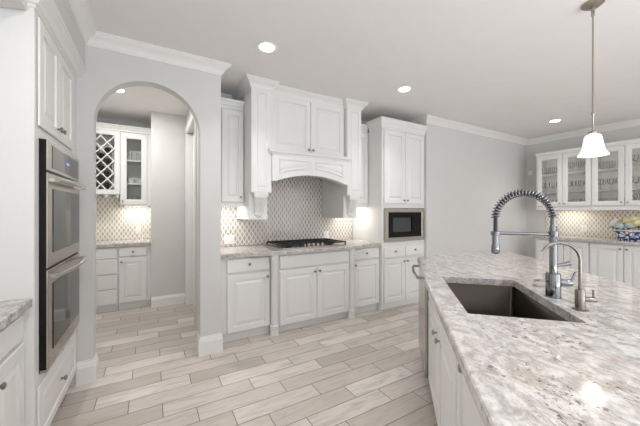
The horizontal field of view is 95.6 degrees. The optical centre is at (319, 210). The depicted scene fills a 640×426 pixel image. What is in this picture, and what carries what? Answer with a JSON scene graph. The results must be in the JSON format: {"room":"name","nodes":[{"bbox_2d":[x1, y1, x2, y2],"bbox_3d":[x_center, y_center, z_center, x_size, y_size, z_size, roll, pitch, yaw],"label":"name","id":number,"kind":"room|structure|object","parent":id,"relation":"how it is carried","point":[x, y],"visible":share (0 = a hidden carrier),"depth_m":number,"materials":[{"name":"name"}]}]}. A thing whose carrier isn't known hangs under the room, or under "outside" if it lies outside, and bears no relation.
{"room":"kitchen","nodes":[
{"label":"kitchen","id":0,"kind":"room"},
{"bbox_2d":[54,0,84,65],"bbox_3d":[-1.762,-1.301,1.407,0.695,0.298,1.800,0,0,-30],"label":"wall","id":1,"kind":"structure","parent":0,"point":[64,9],"depth_m":1.96,"materials":[{"name":"paint"}]},
{"bbox_2d":[67,0,232,98],"bbox_3d":[-1.403,-1.401,2.280,1.022,0.098,2.930,0,0,2],"label":"crown molding","id":2,"kind":"structure","parent":1,"relation":"attached to","point":[80,9],"depth_m":2.50,"materials":[{"name":"paint"}]},
{"bbox_2d":[96,116,150,240],"bbox_3d":[-3.336,-0.025,4.558,1.180,2.850,0.170,0,0,-30],"label":"wall","id":3,"kind":"structure","parent":0,"point":[99,118],"depth_m":4.59,"materials":[{"name":"paint"}]},
{"bbox_2d":[96,195,150,239],"bbox_3d":[-3.226,0.098,4.517,1.025,0.700,0.008,0,0,-30],"label":"tile backsplash","id":4,"kind":"structure","parent":3,"relation":"attached to","point":[114,221],"depth_m":4.56,"materials":[{"name":"white tile"}]},
{"bbox_2d":[135,227,140,233],"bbox_3d":[-2.932,0.310,4.677,0.075,0.116,0.008,0,0,-30],"label":"wall outlet","id":5,"kind":"object","parent":4,"relation":"attached to","point":[137,229],"visible":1,"depth_m":4.67,"materials":[{"name":"white plastic"}]},
{"bbox_2d":[120,125,150,205],"bbox_3d":[-2.851,-0.674,4.501,0.393,1.172,0.383,0,0,-30],"label":"upper cabinet","id":6,"kind":"object","parent":3,"relation":"attached to","point":[139,145],"visible":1,"depth_m":4.43,"materials":[{"name":"paint"}]},
{"bbox_2d":[127,160,140,164],"bbox_3d":[-2.865,-0.760,4.526,0.352,0.020,0.303,0,0,-30],"label":"shelf","id":7,"kind":"object","parent":6,"relation":"attached to","point":[129,162],"depth_m":4.48,"materials":[{"name":"paint"}]},
{"bbox_2d":[127,183,140,185],"bbox_3d":[-2.865,-0.410,4.526,0.352,0.020,0.303,0,0,-30],"label":"shelf","id":8,"kind":"object","parent":6,"relation":"attached to","point":[128,184],"depth_m":4.40,"materials":[{"name":"paint"}]},
{"bbox_2d":[69,45,220,386],"bbox_3d":[-1.846,-0.025,2.467,1.910,2.850,0.120,0,0,-30],"label":"wall","id":9,"kind":"structure","parent":0,"point":[108,72],"depth_m":2.58,"materials":[{"name":"paint"}]},
{"bbox_2d":[76,352,97,385],"bbox_3d":[-1.930,1.308,2.410,0.126,0.185,0.136,0,0,-30],"label":"baseboard","id":10,"kind":"structure","parent":9,"relation":"attached to","point":[86,370],"depth_m":2.35,"materials":[{"name":"paint"}]},
{"bbox_2d":[197,332,222,356],"bbox_3d":[-1.102,1.308,2.899,0.226,0.185,0.156,0,0,-30],"label":"baseboard","id":11,"kind":"object","parent":9,"relation":"attached to","point":[209,344],"visible":0.85,"depth_m":2.83,"materials":[{"name":"paint"}]},
{"bbox_2d":[151,111,185,296],"bbox_3d":[-2.391,-0.025,4.722,0.620,2.850,0.830,0,0,-30],"label":"wall","id":12,"kind":"structure","parent":0,"point":[167,130],"depth_m":4.31,"materials":[{"name":"paint"}]},
{"bbox_2d":[151,293,184,307],"bbox_3d":[-2.253,1.325,4.314,0.448,0.150,0.016,0,0,-30],"label":"baseboard","id":13,"kind":"structure","parent":12,"relation":"attached to","point":[165,300],"depth_m":4.30,"materials":[{"name":"paint"}]},
{"bbox_2d":[186,111,193,133],"bbox_3d":[-1.738,-0.025,4.060,0.150,2.850,0.970,0,0,-30],"label":"wall","id":14,"kind":"structure","parent":0,"point":[191,130],"depth_m":4.19,"materials":[{"name":"paint"}]},
{"bbox_2d":[185,114,193,304],"bbox_3d":[-1.762,0.070,4.003,0.090,2.660,0.995,0,0,-30],"label":"door frame","id":15,"kind":"structure","parent":14,"relation":"attached to","point":[188,137],"depth_m":4.32,"materials":[{"name":"paint"}]},
{"bbox_2d":[193,133,193,305],"bbox_3d":[-1.695,0.122,4.010,0.046,2.545,0.840,0,0,-30],"label":"door frame","id":16,"kind":"structure","parent":14,"relation":"in","point":[193,133],"depth_m":4.21,"materials":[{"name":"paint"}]},
{"bbox_2d":[197,128,198,331],"bbox_3d":[-1.300,-0.025,3.302,0.130,2.850,0.780,0,0,-30],"label":"wall pier","id":17,"kind":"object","parent":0,"point":[197,128],"depth_m":3.43,"materials":[{"name":"paint"}]},
{"bbox_2d":[50,302,437,425],"bbox_3d":[1.838,1.460,2.216,8.200,0.120,9.400,0,0,-30],"label":"floor","id":18,"kind":"structure","parent":0,"point":[367,369],"depth_m":2.48,"materials":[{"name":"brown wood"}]},
{"bbox_2d":[0,314,23,425],"bbox_3d":[-1.358,0.948,0.661,0.635,0.905,1.604,0,0,-30],"label":"base cabinet","id":19,"kind":"object","parent":18,"relation":"on","point":[12,335],"visible":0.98,"depth_m":1.33,"materials":[{"name":"paint"}]},
{"bbox_2d":[0,298,31,330],"bbox_3d":[-1.366,0.471,0.658,0.628,0.042,1.606,0,0,-30],"label":"countertop","id":20,"kind":"structure","parent":19,"relation":"on","point":[10,310],"depth_m":1.35,"materials":[{"name":"white stone"}]},
{"bbox_2d":[0,0,85,425],"bbox_3d":[-1.954,0.125,1.752,0.698,2.550,1.008,0,0,-30],"label":"tall cabinet","id":21,"kind":"object","parent":18,"relation":"on","point":[41,64],"visible":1,"depth_m":1.51,"materials":[{"name":"paint"}]},
{"bbox_2d":[39,138,86,373],"bbox_3d":[-1.891,0.245,1.822,0.616,1.285,0.787,0,0,-30],"label":"double wall oven","id":22,"kind":"object","parent":21,"relation":"in","point":[59,187],"visible":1,"depth_m":1.72,"materials":[{"name":"silver metal"}]},
{"bbox_2d":[96,247,118,312],"bbox_3d":[-3.225,0.948,4.128,0.623,0.905,0.655,0,0,-30],"label":"base cabinet","id":23,"kind":"object","parent":18,"relation":"on","point":[106,257],"visible":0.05,"depth_m":3.97,"materials":[{"name":"paint"}]},
{"bbox_2d":[96,238,150,247],"bbox_3d":[-3.060,0.471,4.232,1.022,0.042,0.650,0,0,-30],"label":"countertop","id":24,"kind":"structure","parent":23,"relation":"on","point":[126,242],"depth_m":4.14,"materials":[{"name":"white stone"}]},
{"bbox_2d":[118,245,150,309],"bbox_3d":[-2.783,0.948,4.383,0.392,0.905,0.655,0,0,-30],"label":"base cabinet","id":25,"kind":"object","parent":18,"relation":"on","point":[134,262],"visible":1,"depth_m":4.13,"materials":[{"name":"paint"}]},
{"bbox_2d":[221,256,269,342],"bbox_3d":[-0.957,0.948,3.414,0.563,0.905,0.670,0,0,-30],"label":"base cabinet","id":26,"kind":"object","parent":18,"relation":"on","point":[245,281],"visible":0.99,"depth_m":3.15,"materials":[{"name":"paint"}]},
{"bbox_2d":[269,249,354,336],"bbox_3d":[-0.206,0.948,3.815,1.176,0.905,0.727,0,0,-30],"label":"base cabinet","id":27,"kind":"object","parent":18,"relation":"on","point":[306,289],"visible":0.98,"depth_m":3.51,"materials":[{"name":"paint"}]},
{"bbox_2d":[221,239,380,258],"bbox_3d":[-0.235,0.471,3.789,2.182,0.042,0.738,0,0,-30],"label":"countertop","id":28,"kind":"structure","parent":27,"relation":"on","point":[247,250],"depth_m":3.47,"materials":[{"name":"white stone"}]},
{"bbox_2d":[266,238,345,248],"bbox_3d":[-0.181,0.425,3.844,0.920,0.050,0.540,0,0,-30],"label":"gas cooktop","id":29,"kind":"object","parent":28,"relation":"in","point":[319,242],"visible":1,"depth_m":3.74,"materials":[{"name":"metal"}]},
{"bbox_2d":[355,246,378,313],"bbox_3d":[0.484,0.948,4.246,0.480,0.905,0.670,0,0,-30],"label":"base cabinet","id":30,"kind":"object","parent":18,"relation":"on","point":[367,258],"visible":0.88,"depth_m":3.99,"materials":[{"name":"paint"}]},
{"bbox_2d":[353,116,427,309],"bbox_3d":[1.062,0.049,4.531,0.936,2.702,0.743,0,0,-30],"label":"tall cabinet","id":31,"kind":"object","parent":18,"relation":"on","point":[395,146],"visible":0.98,"depth_m":4.22,"materials":[{"name":"paint"}]},
{"bbox_2d":[384,208,423,241],"bbox_3d":[1.146,0.200,4.458,0.800,0.484,0.504,0,0,-30],"label":"microwave","id":32,"kind":"object","parent":31,"relation":"in","point":[400,224],"visible":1,"depth_m":4.24,"materials":[{"name":"metal"}]},
{"bbox_2d":[412,265,428,377],"bbox_3d":[1.125,0.948,2.473,0.651,0.895,0.617,0,0,14],"label":"dishwasher","id":33,"kind":"object","parent":18,"relation":"on","point":[423,291],"visible":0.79,"depth_m":2.35,"materials":[{"name":"silver metal"}]},
{"bbox_2d":[428,292,483,425],"bbox_3d":[0.976,0.947,1.224,0.843,0.906,3.580,0,0,15],"label":"kitchen island","id":34,"kind":"object","parent":18,"relation":"on","point":[453,402],"visible":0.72,"depth_m":1.47,"materials":[{"name":"paint"}]},
{"bbox_2d":[417,250,639,425],"bbox_3d":[1.218,0.471,1.389,1.267,0.042,4.100,0,0,14],"label":"island countertop","id":35,"kind":"structure","parent":34,"relation":"on","point":[584,370],"depth_m":0.96,"materials":[{"name":"white stone"}]},
{"bbox_2d":[447,283,568,321],"bbox_3d":[0.957,0.621,1.583,0.461,0.258,0.775,0,0,15],"label":"undermount sink","id":36,"kind":"object","parent":35,"relation":"in","point":[494,300],"visible":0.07,"depth_m":1.91,"materials":[{"name":"metal"}]},
{"bbox_2d":[491,189,576,298],"bbox_3d":[1.131,0.165,1.547,0.397,0.570,0.072,0,0,17],"label":"spring faucet","id":37,"kind":"object","parent":35,"relation":"on","point":[553,280],"visible":1,"depth_m":1.51,"materials":[{"name":"silver metal"}]},
{"bbox_2d":[541,241,597,311],"bbox_3d":[1.138,0.295,1.330,0.216,0.310,0.060,0,0,14],"label":"filter faucet","id":38,"kind":"object","parent":35,"relation":"on","point":[581,299],"visible":1,"depth_m":1.31,"materials":[{"name":"silver metal"}]},
{"bbox_2d":[536,238,588,273],"bbox_3d":[4.362,0.948,5.105,0.660,0.905,0.750,0,0,-30],"label":"base cabinet","id":39,"kind":"object","parent":18,"relation":"on","point":[565,253],"visible":0.36,"depth_m":4.86,"materials":[{"name":"paint"}]},
{"bbox_2d":[589,242,639,286],"bbox_3d":[4.755,0.948,4.423,0.660,0.905,0.820,0,0,-30],"label":"base cabinet","id":40,"kind":"object","parent":18,"relation":"on","point":[616,262],"visible":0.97,"depth_m":4.36,"materials":[{"name":"paint"}]},
{"bbox_2d":[533,235,639,245],"bbox_3d":[4.574,0.471,4.743,0.666,0.042,1.640,0,0,-30],"label":"countertop","id":41,"kind":"structure","parent":40,"relation":"on","point":[561,237],"depth_m":4.71,"materials":[{"name":"white stone"}]},
{"bbox_2d":[613,229,639,241],"bbox_3d":[4.677,0.367,4.340,0.242,0.166,0.432,0,0,-30],"label":"bowl","id":42,"kind":"object","parent":41,"relation":"on","point":[622,235],"visible":0.91,"depth_m":4.31,"materials":[{"name":"blue ceramic"}]},
{"bbox_2d":[607,220,617,231],"bbox_3d":[4.551,0.239,4.497,0.138,0.186,0.138,0,0,0],"label":"rose","id":43,"kind":"object","parent":42,"relation":"in","point":[611,223],"visible":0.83,"depth_m":4.49,"materials":[{"name":"white plant"}]},
{"bbox_2d":[615,222,624,229],"bbox_3d":[4.539,0.246,4.392,0.108,0.160,0.117,0,0,-1],"label":"hydrangea","id":44,"kind":"object","parent":42,"relation":"in","point":[618,225],"visible":1,"depth_m":4.37,"materials":[{"name":"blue plant"}]},
{"bbox_2d":[619,217,631,223],"bbox_3d":[4.608,0.185,4.375,0.134,0.175,0.150,0,0,4],"label":"rose","id":45,"kind":"object","parent":42,"relation":"in","point":[623,220],"visible":0.73,"depth_m":4.36,"materials":[{"name":"yellow plant"}]},
{"bbox_2d":[624,221,635,229],"bbox_3d":[4.595,0.240,4.304,0.108,0.170,0.116,0,0,-35],"label":"hydrangea","id":46,"kind":"object","parent":42,"relation":"in","point":[628,225],"visible":1,"depth_m":4.29,"materials":[{"name":"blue plant"}]},
{"bbox_2d":[629,216,638,227],"bbox_3d":[4.686,0.169,4.348,0.142,0.181,0.134,0,0,-22],"label":"rose","id":47,"kind":"object","parent":42,"relation":"in","point":[632,218],"visible":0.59,"depth_m":4.30,"materials":[{"name":"yellow plant"}]},
{"bbox_2d":[632,220,639,230],"bbox_3d":[4.672,0.218,4.264,0.144,0.186,0.143,0,0,-22],"label":"rose","id":48,"kind":"object","parent":42,"relation":"on","point":[636,223],"visible":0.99,"depth_m":4.24,"materials":[{"name":"yellow plant"}]},
{"bbox_2d":[194,119,369,326],"bbox_3d":[-0.142,-0.025,4.352,3.205,2.850,0.120,0,0,-30],"label":"wall","id":49,"kind":"structure","parent":0,"point":[195,124],"depth_m":3.51,"materials":[{"name":"paint"}]},
{"bbox_2d":[221,97,243,206],"bbox_3d":[-1.119,-0.662,3.462,0.330,1.220,0.415,0,0,-30],"label":"upper cabinet","id":50,"kind":"object","parent":49,"relation":"attached to","point":[232,111],"visible":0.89,"depth_m":3.32,"materials":[{"name":"paint"}]},
{"bbox_2d":[221,176,352,246],"bbox_3d":[-0.425,-0.077,4.114,2.187,1.050,0.008,0,0,-30],"label":"tile backsplash","id":51,"kind":"structure","parent":49,"relation":"attached to","point":[294,204],"depth_m":4.11,"materials":[{"name":"white tile"}]},
{"bbox_2d":[224,235,233,244],"bbox_3d":[-1.151,0.365,3.684,0.125,0.116,0.008,0,0,-30],"label":"wall outlet","id":52,"kind":"object","parent":51,"relation":"attached to","point":[228,239],"visible":1,"depth_m":3.68,"materials":[{"name":"white plastic"}]},
{"bbox_2d":[232,74,368,219],"bbox_3d":[-0.243,-0.676,3.788,1.651,1.546,0.727,0,0,-30],"label":"hood surround","id":53,"kind":"object","parent":49,"relation":"attached to","point":[289,131],"visible":0.99,"depth_m":3.48,"materials":[{"name":"paint"}]},
{"bbox_2d":[356,124,367,207],"bbox_3d":[0.482,-0.662,4.386,0.342,1.220,0.415,0,0,-30],"label":"upper cabinet","id":54,"kind":"object","parent":49,"relation":"attached to","point":[363,199],"visible":0.25,"depth_m":4.29,"materials":[{"name":"paint"}]},
{"bbox_2d":[87,0,639,138],"bbox_3d":[1.838,-1.510,2.216,8.200,0.120,9.400,0,0,-30],"label":"ceiling","id":55,"kind":"structure","parent":0,"point":[511,67],"depth_m":2.65,"materials":[{"name":"paint"}]},
{"bbox_2d":[257,41,276,52],"bbox_3d":[-0.469,-1.445,2.564,0.176,0.008,0.176,0,0,-30],"label":"recessed light","id":56,"kind":"object","parent":55,"relation":"in","point":[264,46],"visible":1,"depth_m":2.56,"materials":[{"name":"white plastic"}]},
{"bbox_2d":[260,43,273,50],"bbox_3d":[-0.469,-1.446,2.564,0.129,0.004,0.129,0,0,-13],"label":"diffuser","id":57,"kind":"object","parent":56,"relation":"attached to","point":[263,46],"depth_m":2.56,"materials":[{"name":"white"}]},
{"bbox_2d":[397,86,411,92],"bbox_3d":[1.004,-1.445,3.447,0.176,0.008,0.176,0,0,-30],"label":"recessed light","id":58,"kind":"object","parent":55,"relation":"in","point":[402,89],"visible":1,"depth_m":3.44,"materials":[{"name":"white"}]},
{"bbox_2d":[399,87,409,91],"bbox_3d":[1.004,-1.446,3.447,0.129,0.004,0.129,0,0,43],"label":"diffuser","id":59,"kind":"object","parent":58,"relation":"attached to","point":[401,89],"depth_m":3.45,"materials":[{"name":"white"}]},
{"bbox_2d":[548,119,561,122],"bbox_3d":[3.775,-1.445,4.662,0.176,0.008,0.176,0,0,-30],"label":"recessed light","id":60,"kind":"object","parent":55,"relation":"in","point":[555,120],"visible":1,"depth_m":4.66,"materials":[{"name":"white"}]},
{"bbox_2d":[577,0,609,157],"bbox_3d":[1.904,-0.918,2.023,0.166,1.062,0.166,0,0,-30],"label":"pendant lamp","id":61,"kind":"object","parent":55,"relation":"hanging from","point":[593,145],"visible":1,"depth_m":2.01,"materials":[{"name":"white glass"}]},
{"bbox_2d":[423,123,525,255],"bbox_3d":[2.798,-0.025,5.628,3.165,2.850,0.850,0,0,-30],"label":"wall","id":62,"kind":"structure","parent":0,"point":[466,174],"depth_m":5.01,"materials":[{"name":"paint"}]},
{"bbox_2d":[526,126,639,257],"bbox_3d":[5.929,-0.025,3.221,0.150,2.850,6.650,0,0,-30],"label":"wall","id":63,"kind":"structure","parent":0,"point":[535,219],"depth_m":5.77,"materials":[{"name":"paint"}]},
{"bbox_2d":[361,114,639,144],"bbox_3d":[4.683,-1.401,3.795,8.420,0.098,3.343,0,0,30],"label":"crown molding","id":64,"kind":"structure","parent":63,"relation":"attached to","point":[429,119],"depth_m":4.98,"materials":[{"name":"paint"}]},
{"bbox_2d":[535,147,591,209],"bbox_3d":[4.439,-0.550,5.240,0.405,1.070,0.816,0,0,-30],"label":"upper cabinet","id":65,"kind":"object","parent":63,"relation":"attached to","point":[564,199],"visible":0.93,"depth_m":5.22,"materials":[{"name":"paint"}]},
{"bbox_2d":[542,171,584,176],"bbox_3d":[4.461,-0.671,5.244,0.336,0.022,0.762,0,0,-30],"label":"shelf","id":66,"kind":"object","parent":65,"relation":"attached to","point":[559,173],"depth_m":5.20,"materials":[{"name":"paint"}]},
{"bbox_2d":[542,190,584,193],"bbox_3d":[4.461,-0.336,5.244,0.336,0.022,0.762,0,0,-30],"label":"shelf","id":67,"kind":"object","parent":65,"relation":"attached to","point":[558,191],"depth_m":5.18,"materials":[{"name":"paint"}]},
{"bbox_2d":[546,210,639,237],"bbox_3d":[4.845,0.203,4.934,0.008,0.490,1.700,0,0,-30],"label":"tile backsplash","id":68,"kind":"structure","parent":63,"relation":"attached to","point":[569,222],"depth_m":5.10,"materials":[{"name":"white tile"}]},
{"bbox_2d":[581,225,586,231],"bbox_3d":[4.703,0.310,5.163,0.008,0.116,0.075,0,0,-30],"label":"wall outlet","id":69,"kind":"object","parent":68,"relation":"attached to","point":[583,227],"visible":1,"depth_m":5.16,"materials":[{"name":"white plastic"}]},
{"bbox_2d":[592,138,639,209],"bbox_3d":[4.843,-0.550,4.540,0.405,1.070,0.800,0,0,-30],"label":"upper cabinet","id":70,"kind":"object","parent":63,"relation":"attached to","point":[624,189],"visible":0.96,"depth_m":4.61,"materials":[{"name":"paint"}]},
{"bbox_2d":[598,165,639,171],"bbox_3d":[4.861,-0.671,4.550,0.336,0.022,0.760,0,0,-30],"label":"shelf","id":71,"kind":"object","parent":70,"relation":"attached to","point":[634,168],"depth_m":4.59,"materials":[{"name":"paint"}]},
{"bbox_2d":[598,188,639,191],"bbox_3d":[4.861,-0.336,4.550,0.336,0.022,0.760,0,0,-30],"label":"shelf","id":72,"kind":"object","parent":70,"relation":"attached to","point":[604,189],"depth_m":4.60,"materials":[{"name":"paint"}]},
{"bbox_3d":[-0.953,-0.025,-0.839,0.150,2.850,6.500,0,0,-30],"label":"wall","id":73,"kind":"structure","parent":0,"visible":0},
{"bbox_2d":[0,0,26,9],"bbox_3d":[-1.648,-1.026,1.124,0.610,0.252,0.495,0,0,-30],"label":"trim","id":74,"kind":"structure","parent":73,"relation":"attached to","point":[15,4],"depth_m":1.44,"materials":[{"name":"paint"}]},
{"bbox_3d":[-3.179,-0.025,3.257,0.150,2.850,2.580,0,0,-30],"label":"wall","id":75,"kind":"structure","parent":0,"visible":0},
{"bbox_2d":[96,122,119,197],"bbox_3d":[-3.292,-0.733,4.243,0.625,1.055,0.378,0,0,-30],"label":"wine rack","id":76,"kind":"object","parent":75,"relation":"attached to","point":[105,135],"visible":0.38,"depth_m":4.26,"materials":[{"name":"paint"}]},
{"bbox_2d":[98,153,105,159],"bbox_3d":[-3.239,-0.806,4.317,0.084,0.083,0.266,0,0,-30],"label":"wine bottle","id":77,"kind":"object","parent":76,"relation":"in","point":[100,155],"visible":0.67,"depth_m":4.21,"materials":[{"name":"glass"}]},
{"bbox_2d":[98,165,105,171],"bbox_3d":[-3.239,-0.629,4.317,0.084,0.083,0.266,0,0,-30],"label":"wine bottle","id":78,"kind":"object","parent":76,"relation":"in","point":[100,167],"visible":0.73,"depth_m":4.21,"materials":[{"name":"glass"}]},
{"bbox_2d":[98,177,105,183],"bbox_3d":[-3.239,-0.453,4.317,0.084,0.083,0.266,0,0,-30],"label":"wine bottle","id":79,"kind":"object","parent":76,"relation":"in","point":[100,179],"visible":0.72,"depth_m":4.21,"materials":[{"name":"glass"}]},
{"bbox_2d":[104,147,111,154],"bbox_3d":[-3.172,-0.895,4.356,0.084,0.083,0.266,0,0,-30],"label":"wine bottle","id":80,"kind":"object","parent":76,"relation":"in","point":[107,149],"visible":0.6,"depth_m":4.25,"materials":[{"name":"glass"}]},
{"bbox_2d":[104,159,111,165],"bbox_3d":[-3.172,-0.718,4.356,0.084,0.083,0.266,0,0,-30],"label":"wine bottle","id":81,"kind":"object","parent":76,"relation":"in","point":[107,162],"visible":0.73,"depth_m":4.24,"materials":[{"name":"glass"}]},
{"bbox_2d":[104,183,111,188],"bbox_3d":[-3.172,-0.364,4.356,0.084,0.083,0.266,0,0,-30],"label":"wine bottle","id":82,"kind":"object","parent":76,"relation":"in","point":[107,185],"visible":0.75,"depth_m":4.24,"materials":[{"name":"glass"}]},
{"bbox_2d":[104,171,112,177],"bbox_3d":[-3.172,-0.541,4.356,0.084,0.083,0.266,0,0,-30],"label":"wine bottle","id":83,"kind":"object","parent":76,"relation":"in","point":[107,174],"visible":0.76,"depth_m":4.24,"materials":[{"name":"glass"}]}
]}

